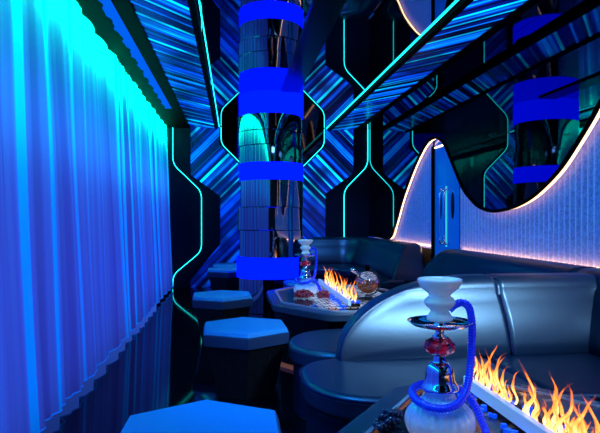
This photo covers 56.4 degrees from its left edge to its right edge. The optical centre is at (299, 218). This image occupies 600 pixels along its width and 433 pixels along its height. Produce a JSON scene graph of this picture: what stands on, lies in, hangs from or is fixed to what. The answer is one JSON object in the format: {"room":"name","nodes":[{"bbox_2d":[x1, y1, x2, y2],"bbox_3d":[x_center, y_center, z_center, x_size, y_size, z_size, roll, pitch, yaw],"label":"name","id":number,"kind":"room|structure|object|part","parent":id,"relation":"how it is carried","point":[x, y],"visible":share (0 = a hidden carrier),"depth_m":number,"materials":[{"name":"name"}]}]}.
{"room":"entertainment venue","nodes":[
{"label":"entertainment venue","id":0,"kind":"room"},
{"bbox_2d":[40,287,305,432],"bbox_3d":[0.133,1.220,4.169,3.840,0.100,11.450,0,0,-7],"label":"floor","id":1,"kind":"structure","parent":0,"point":[163,362],"depth_m":4.03,"materials":[{"name":"black"}]},
{"bbox_2d":[120,400,280,432],"bbox_3d":[-0.344,0.945,1.933,0.563,0.450,0.647,0,0,-6],"label":"stool","id":2,"kind":"object","parent":1,"relation":"on","point":[204,416],"visible":1,"depth_m":2.00,"materials":[{"name":"blue leather"}]},
{"bbox_2d":[192,290,252,343],"bbox_3d":[-0.747,0.945,5.383,0.563,0.450,0.647,0,0,-10],"label":"stool","id":3,"kind":"object","parent":1,"relation":"on","point":[218,304],"visible":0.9,"depth_m":5.17,"materials":[{"name":"blue"}]},
{"bbox_2d":[193,290,251,301],"bbox_3d":[-0.747,0.736,5.383,0.553,0.032,0.636,0,0,-10],"label":"seat cushion","id":4,"kind":"object","parent":3,"relation":"on","point":[218,295],"depth_m":5.23,"materials":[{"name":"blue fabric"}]},
{"bbox_2d":[207,267,237,290],"bbox_3d":[-1.059,0.945,8.132,0.563,0.450,0.647,0,0,-8],"label":"stool","id":5,"kind":"object","parent":1,"relation":"on","point":[221,278],"visible":0.63,"depth_m":7.90,"materials":[{"name":"blue"}]},
{"bbox_2d":[208,267,236,272],"bbox_3d":[-1.059,0.736,8.132,0.553,0.032,0.636,0,0,-8],"label":"seat cushion","id":6,"kind":"object","parent":5,"relation":"on","point":[218,269],"depth_m":7.92,"materials":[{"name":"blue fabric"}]},
{"bbox_2d":[212,263,236,267],"bbox_3d":[-1.115,0.945,8.951,0.563,0.450,0.647,0,0,-8],"label":"stool","id":7,"kind":"object","parent":1,"relation":"on","point":[215,265],"visible":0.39,"depth_m":8.75,"materials":[{"name":"blue"}]},
{"bbox_2d":[203,317,288,399],"bbox_3d":[-0.374,0.945,3.821,0.563,0.450,0.647,0,0,-9],"label":"stool","id":8,"kind":"object","parent":1,"relation":"on","point":[245,353],"visible":1,"depth_m":3.62,"materials":[{"name":"blue"}]},
{"bbox_2d":[204,317,288,338],"bbox_3d":[-0.374,0.736,3.821,0.553,0.032,0.636,0,0,-9],"label":"seat cushion","id":9,"kind":"object","parent":8,"relation":"on","point":[240,327],"depth_m":3.68,"materials":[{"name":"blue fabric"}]},
{"bbox_2d":[237,90,302,314],"bbox_3d":[-0.387,-0.203,7.255,0.862,2.747,0.836,0,0,-7],"label":"column","id":10,"kind":"structure","parent":1,"relation":"on","point":[270,211],"depth_m":6.89,"materials":[{"name":"silver metal"}]},
{"bbox_2d":[283,279,327,287],"bbox_3d":[0.103,0.945,6.476,0.563,0.450,0.647,0,0,-8],"label":"stool","id":11,"kind":"object","parent":1,"relation":"on","point":[286,283],"visible":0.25,"depth_m":6.45,"materials":[{"name":"blue"}]},
{"bbox_2d":[266,283,389,369],"bbox_3d":[0.329,0.916,4.897,1.200,0.508,1.850,0,0,-7],"label":"table","id":12,"kind":"object","parent":1,"relation":"on","point":[299,315],"visible":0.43,"depth_m":4.35,"materials":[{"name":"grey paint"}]},
{"bbox_3d":[0.329,1.155,4.897,1.090,0.030,1.740,0,0,-7],"label":"plinth trim","id":13,"kind":"part","parent":12,"relation":"part of","materials":[{"name":"brown wood"}]},
{"bbox_2d":[294,289,314,297],"bbox_3d":[0.041,0.627,4.727,0.189,0.074,0.116,0,0,-7],"label":"grape bunch","id":14,"kind":"object","parent":12,"relation":"on","point":[302,293],"visible":1,"depth_m":4.69,"materials":[{"name":"brown food"}]},
{"bbox_2d":[293,239,320,293],"bbox_3d":[0.065,0.425,4.974,0.249,0.483,0.215,0,0,-15],"label":"hookah","id":15,"kind":"object","parent":12,"relation":"on","point":[305,282],"visible":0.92,"depth_m":4.93,"materials":[{"name":"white glass"}]},
{"bbox_2d":[293,279,317,293],"bbox_3d":[0.049,0.598,4.970,0.215,0.138,0.215,0,0,-15],"label":"vase","id":16,"kind":"object","parent":15,"relation":"on","point":[307,284],"depth_m":4.90,"materials":[{"name":"white glass"}]},
{"bbox_2d":[298,239,312,254],"bbox_3d":[0.049,0.249,4.970,0.135,0.131,0.135,0,0,-15],"label":"clay bowl","id":17,"kind":"object","parent":15,"relation":"on","point":[305,243],"depth_m":4.94,"materials":[{"name":"white ceramic"}]},
{"bbox_2d":[294,254,316,256],"bbox_3d":[0.049,0.324,4.970,0.199,0.021,0.199,0,0,-15],"label":"tray","id":18,"kind":"object","parent":15,"relation":"on","point":[300,255],"depth_m":4.92,"materials":[{"name":"silver metal"}]},
{"bbox_2d":[317,290,329,297],"bbox_3d":[0.197,0.632,4.718,0.115,0.065,0.114,0,0,5],"label":"grape bunch","id":19,"kind":"object","parent":12,"relation":"on","point":[321,294],"visible":1,"depth_m":4.68,"materials":[{"name":"brown food"}]},
{"bbox_2d":[317,279,360,307],"bbox_3d":[0.302,0.633,4.884,0.164,0.066,1.470,0,0,-7],"label":"trough","id":20,"kind":"object","parent":12,"relation":"on","point":[335,292],"visible":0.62,"depth_m":4.50,"materials":[{"name":"black paint"}]},
{"bbox_2d":[325,269,356,301],"bbox_3d":[0.326,0.533,4.891,0.075,0.184,1.377,0,0,-7],"label":"flames","id":21,"kind":"object","parent":20,"relation":"on","point":[334,284],"visible":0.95,"depth_m":4.73},
{"bbox_2d":[331,285,359,306],"bbox_3d":[0.330,0.643,4.887,0.074,0.022,1.430,0,0,-7],"label":"tray","id":22,"kind":"object","parent":20,"relation":"on","point":[352,303],"depth_m":4.28,"materials":[{"name":"white"}]},
{"bbox_2d":[351,265,380,300],"bbox_3d":[0.548,0.525,4.635,0.184,0.283,0.218,0,0,41],"label":"teapot","id":23,"kind":"object","parent":12,"relation":"on","point":[367,281],"visible":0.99,"depth_m":4.59,"materials":[{"name":"clear glass"}]},
{"bbox_3d":[0.560,0.524,4.647,0.184,0.184,0.184,0,0,-7],"label":"glass globe","id":24,"kind":"part","parent":23,"relation":"part of","materials":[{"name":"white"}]},
{"bbox_2d":[301,237,424,288],"bbox_3d":[0.762,0.740,8.316,1.260,0.860,2.940,0,0,-7],"label":"sofa","id":25,"kind":"object","parent":1,"relation":"on","point":[395,262],"visible":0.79,"depth_m":8.35,"materials":[{"name":"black leather"}]},
{"bbox_2d":[301,264,404,288],"bbox_3d":[0.653,0.810,8.132,1.000,0.120,2.600,0,0,-7],"label":"seat cushion","id":26,"kind":"object","parent":25,"relation":"on","point":[343,271],"depth_m":8.41,"materials":[{"name":"black leather"}]},
{"bbox_2d":[289,249,595,420],"bbox_3d":[0.815,0.740,4.597,2.025,0.860,2.780,0,0,-7],"label":"sofa","id":27,"kind":"object","parent":1,"relation":"on","point":[305,348],"visible":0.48,"depth_m":3.94,"materials":[{"name":"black leather"}]},
{"bbox_2d":[289,329,341,366],"bbox_3d":[0.657,0.810,3.541,1.465,0.120,0.720,0,0,-7],"label":"seat cushion","id":28,"kind":"object","parent":27,"relation":"on","point":[305,348],"depth_m":3.33,"materials":[{"name":"black leather"}]},
{"bbox_3d":[1.596,0.540,4.830,0.420,0.460,2.500,0,0,-7],"label":"backrest","id":29,"kind":"part","parent":27,"relation":"part of","materials":[{"name":"black leather"}]},
{"bbox_2d":[299,268,599,432],"bbox_3d":[1.113,0.740,1.999,2.042,0.860,2.910,0,0,-7],"label":"sofa","id":30,"kind":"object","parent":1,"relation":"on","point":[541,327],"visible":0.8,"depth_m":3.06,"materials":[{"name":"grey leather"}]},
{"bbox_2d":[300,356,530,422],"bbox_3d":[0.528,0.810,2.716,1.035,0.120,0.730,0,0,-7],"label":"seat cushion","id":31,"kind":"object","parent":30,"relation":"on","point":[339,390],"depth_m":2.63,"materials":[{"name":"black leather"}]},
{"bbox_3d":[1.086,0.552,3.256,1.800,0.435,0.393,0,0,-7],"label":"backrest","id":32,"kind":"part","parent":30,"relation":"part of","materials":[{"name":"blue leather"}]},
{"bbox_2d":[488,353,599,401],"bbox_3d":[1.527,0.810,1.892,0.725,0.120,2.600,0,0,-7],"label":"seat cushion","id":33,"kind":"object","parent":30,"relation":"on","point":[571,373],"depth_m":2.79,"materials":[{"name":"black leather"}]},
{"bbox_3d":[1.931,0.540,2.095,0.394,0.460,2.910,0,0,-7],"label":"backrest","id":34,"kind":"part","parent":30,"relation":"part of","materials":[{"name":"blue leather"}]},
{"bbox_2d":[337,382,599,432],"bbox_3d":[0.746,0.916,1.357,1.200,0.508,1.920,0,0,-7],"label":"table","id":35,"kind":"object","parent":1,"relation":"on","point":[398,397],"visible":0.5,"depth_m":1.98,"materials":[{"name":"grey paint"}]},
{"bbox_2d":[372,407,402,430],"bbox_3d":[0.288,0.635,1.805,0.084,0.049,0.175,0,0,32],"label":"grape bunch","id":36,"kind":"object","parent":35,"relation":"on","point":[388,416],"visible":1,"depth_m":1.77,"materials":[{"name":"brown"}]},
{"bbox_2d":[404,276,489,432],"bbox_3d":[0.449,0.425,1.731,0.249,0.483,0.215,0,0,-7],"label":"hookah","id":37,"kind":"object","parent":35,"relation":"on","point":[438,410],"visible":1,"depth_m":1.69,"materials":[{"name":"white glass"}]},
{"bbox_3d":[0.431,0.366,1.729,0.044,0.120,0.044,0,0,-7],"label":"stem","id":38,"kind":"part","parent":37,"relation":"part of","materials":[{"name":"silver metal"}]},
{"bbox_2d":[417,276,461,322],"bbox_3d":[0.431,0.249,1.729,0.135,0.131,0.135,0,0,-7],"label":"clay bowl","id":39,"kind":"object","parent":37,"relation":"on","point":[439,289],"depth_m":1.70,"materials":[{"name":"white ceramic"}]},
{"bbox_2d":[404,391,475,432],"bbox_3d":[0.431,0.598,1.729,0.215,0.138,0.215,0,0,-7],"label":"vase","id":40,"kind":"object","parent":37,"relation":"on","point":[433,411],"depth_m":1.66,"materials":[{"name":"white glass"}]},
{"bbox_2d":[407,315,472,330],"bbox_3d":[0.431,0.324,1.729,0.199,0.021,0.199,0,0,-7],"label":"tray","id":41,"kind":"object","parent":37,"relation":"on","point":[423,321],"depth_m":1.72,"materials":[{"name":"silver metal"}]},
{"bbox_2d":[457,376,564,432],"bbox_3d":[0.729,0.633,1.551,0.165,0.066,1.210,0,0,-7],"label":"trough","id":42,"kind":"object","parent":35,"relation":"on","point":[480,392],"visible":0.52,"depth_m":1.82,"materials":[{"name":"black paint"}]},
{"bbox_2d":[484,385,544,425],"bbox_3d":[0.758,0.643,1.554,0.074,0.022,1.170,0,0,-7],"label":"tray","id":43,"kind":"object","parent":42,"relation":"on","point":[518,405],"depth_m":1.88,"materials":[{"name":"black paint"}]},
{"bbox_2d":[473,352,599,432],"bbox_3d":[0.743,0.536,1.593,0.079,0.178,1.172,0,0,-7],"label":"flames","id":44,"kind":"object","parent":42,"relation":"on","point":[555,424],"visible":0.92,"depth_m":1.69},
{"bbox_2d":[191,127,372,286],"bbox_3d":[-0.566,-0.205,9.801,3.770,2.750,0.100,0,0,-7],"label":"wall","id":45,"kind":"structure","parent":0,"point":[211,164],"depth_m":9.68,"materials":[{"name":"blue paint"}]},
{"bbox_2d":[0,0,172,432],"bbox_3d":[-1.542,-0.213,3.897,0.179,2.669,11.103,0,0,-7],"label":"curtain","id":46,"kind":"object","parent":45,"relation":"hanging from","point":[85,234],"visible":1,"depth_m":3.59,"materials":[{"name":"blue fabric"}]},
{"bbox_2d":[75,0,189,127],"bbox_3d":[-1.451,-1.564,3.942,0.480,0.028,11.270,0,0,-7],"label":"trim","id":47,"kind":"structure","parent":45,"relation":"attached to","point":[92,10],"depth_m":5.21,"materials":[{"name":"black"}]},
{"bbox_2d":[98,0,171,108],"bbox_3d":[-1.322,-1.546,3.368,0.107,0.001,9.000,0,0,-7],"label":"light strip","id":48,"kind":"object","parent":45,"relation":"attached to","point":[108,7],"visible":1,"depth_m":4.99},
{"bbox_2d":[130,0,213,127],"bbox_3d":[-1.010,-1.573,3.994,0.410,0.010,11.270,0,0,-7],"label":"ceiling panel","id":49,"kind":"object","parent":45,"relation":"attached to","point":[167,24],"depth_m":5.21,"materials":[{"name":"blue"}]},
{"bbox_2d":[166,127,219,287],"bbox_3d":[-1.900,-0.204,9.565,1.065,2.749,0.054,0,0,-7],"label":"wall panel","id":50,"kind":"object","parent":45,"relation":"attached to","point":[184,196],"visible":0.73,"depth_m":9.54,"materials":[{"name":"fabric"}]},
{"bbox_2d":[172,127,201,278],"bbox_3d":[-1.917,-0.212,9.516,0.491,2.735,0.013,0,0,-7],"label":"tube","id":51,"kind":"object","parent":50,"relation":"attached to","point":[172,127],"visible":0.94,"depth_m":9.52,"materials":[{"name":"teal plastic"}]},
{"bbox_2d":[187,0,217,128],"bbox_3d":[-0.779,-1.564,4.021,0.055,0.028,11.270,0,0,-7],"label":"trim","id":52,"kind":"structure","parent":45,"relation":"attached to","point":[192,5],"depth_m":5.18,"materials":[{"name":"black"}]},
{"bbox_2d":[219,127,238,163],"bbox_3d":[-1.222,-1.265,9.644,0.324,0.619,0.054,0,0,-7],"label":"wall panel","id":53,"kind":"object","parent":45,"relation":"attached to","point":[229,135],"depth_m":9.62,"materials":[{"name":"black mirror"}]},
{"bbox_2d":[301,129,325,167],"bbox_3d":[0.233,-1.233,9.816,0.424,0.670,0.054,0,0,-7],"label":"wall panel","id":54,"kind":"object","parent":45,"relation":"attached to","point":[312,141],"depth_m":9.78,"materials":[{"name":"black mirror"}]},
{"bbox_2d":[303,129,324,166],"bbox_3d":[0.203,-0.225,9.771,0.461,2.690,0.013,0,0,-7],"label":"tube","id":55,"kind":"object","parent":54,"relation":"attached to","point":[324,129],"visible":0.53,"depth_m":9.79,"materials":[{"name":"teal plastic"}]},
{"bbox_2d":[325,130,368,236],"bbox_3d":[0.833,-0.204,9.887,0.770,2.749,0.054,0,0,-7],"label":"wall panel","id":56,"kind":"object","parent":45,"relation":"attached to","point":[347,215],"visible":0.54,"depth_m":9.88,"materials":[{"name":"black lacquer"},{"name":"blue patterned glass"},{"name":"cyan light strip"}]},
{"bbox_2d":[344,129,367,195],"bbox_3d":[0.985,-0.212,9.858,0.436,2.735,0.013,0,0,-7],"label":"tube","id":57,"kind":"object","parent":56,"relation":"attached to","point":[367,129],"visible":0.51,"depth_m":9.88,"materials":[{"name":"teal plastic"}]},
{"bbox_2d":[332,0,526,129],"bbox_3d":[1.399,-1.573,4.278,0.400,0.010,11.270,0,0,-7],"label":"ceiling panel","id":58,"kind":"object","parent":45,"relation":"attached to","point":[479,16],"depth_m":5.24,"materials":[{"name":"blue"}]},
{"bbox_2d":[196,0,563,129],"bbox_3d":[0.133,-1.630,4.169,3.840,0.100,11.450,0,0,-7],"label":"ceiling","id":59,"kind":"structure","parent":0,"point":[252,44],"depth_m":5.10,"materials":[{"name":"grey mirror"}]},
{"bbox_2d":[198,0,218,123],"bbox_3d":[-0.726,-1.572,4.028,0.009,0.008,11.170,0,0,-7],"label":"tube","id":60,"kind":"object","parent":59,"relation":"attached to","point":[198,0],"visible":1,"depth_m":5.22,"materials":[{"name":"teal plastic"}]},
{"bbox_2d":[281,0,346,91],"bbox_3d":[0.369,-1.569,2.717,0.230,0.018,8.410,0,0,-7],"label":"trim","id":61,"kind":"structure","parent":59,"relation":"attached to","point":[323,14],"depth_m":4.88,"materials":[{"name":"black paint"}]},
{"bbox_2d":[326,0,458,128],"bbox_3d":[1.111,-1.572,4.244,0.009,0.008,11.170,0,0,-7],"label":"tube","id":62,"kind":"object","parent":59,"relation":"attached to","point":[457,0],"visible":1,"depth_m":5.14,"materials":[{"name":"plastic"}]},
{"bbox_2d":[327,0,473,130],"bbox_3d":[1.171,-1.564,4.251,0.060,0.028,11.270,0,0,-7],"label":"trim","id":63,"kind":"structure","parent":59,"relation":"attached to","point":[462,4],"depth_m":5.21,"materials":[{"name":"black"}]},
{"bbox_2d":[353,0,541,130],"bbox_3d":[1.637,-1.564,4.306,0.080,0.028,11.270,0,0,-7],"label":"trim","id":64,"kind":"structure","parent":59,"relation":"attached to","point":[528,4],"depth_m":5.21,"materials":[{"name":"black"}]},
{"bbox_2d":[405,140,434,283],"bbox_3d":[2.020,-0.205,4.392,0.100,2.750,11.450,0,0,-7],"label":"wall","id":65,"kind":"structure","parent":0,"point":[426,251],"depth_m":7.24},
{"bbox_2d":[373,141,432,248],"bbox_3d":[1.471,-0.604,8.415,0.012,1.947,3.010,0,0,-7],"label":"trim","id":66,"kind":"structure","parent":65,"relation":"attached to","point":[414,225],"depth_m":7.42,"materials":[{"name":"fabric"}]},
{"bbox_2d":[431,139,459,259],"bbox_3d":[1.672,0.020,6.488,0.093,2.300,0.815,0,0,-7],"label":"door","id":67,"kind":"structure","parent":65,"relation":"in","point":[445,187],"depth_m":6.54,"materials":[{"name":"blue paint"}]},
{"bbox_3d":[1.654,-0.027,6.549,0.072,0.653,0.022,0,0,-7],"label":"handle","id":68,"kind":"part","parent":67,"relation":"part of","materials":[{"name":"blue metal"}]},
{"bbox_3d":[1.671,-0.150,6.671,0.006,0.300,0.090,0,0,-7],"label":"handle plate","id":69,"kind":"part","parent":67,"relation":"part of","materials":[{"name":"black paint"}]},
{"bbox_3d":[1.670,-0.027,6.410,0.072,0.653,0.022,0,0,-7],"label":"handle","id":70,"kind":"part","parent":67,"relation":"part of","materials":[{"name":"blue metal"}]},
{"bbox_3d":[1.715,-0.150,6.294,0.006,0.300,0.090,0,0,-7],"label":"handle plate","id":71,"kind":"part","parent":67,"relation":"part of","materials":[{"name":"black paint"}]},
{"bbox_2d":[368,0,599,239],"bbox_3d":[1.884,-0.629,4.335,0.067,1.898,11.190,0,0,-7],"label":"mirror","id":72,"kind":"object","parent":65,"relation":"attached to","point":[510,122],"visible":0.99,"depth_m":4.89,"materials":[{"name":"grey mirror"}]},
{"bbox_3d":[1.867,-0.329,4.333,0.032,1.297,11.190,0,0,-7],"label":"edge trim","id":73,"kind":"part","parent":72,"relation":"part of","materials":[{"name":"white"}]},
{"bbox_2d":[391,110,599,238],"bbox_3d":[1.907,-0.333,4.340,0.020,1.286,11.186,0,0,-7],"label":"light","id":74,"kind":"object","parent":72,"relation":"attached to","point":[487,151],"depth_m":5.26,"materials":[{"name":"white"}]},
{"bbox_2d":[460,117,599,267],"bbox_3d":[2.178,-0.604,2.401,0.008,1.947,7.420,0,0,-7],"label":"wall panel","id":75,"kind":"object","parent":65,"relation":"attached to","point":[562,225],"depth_m":4.30,"materials":[{"name":"fabric"}]}
]}

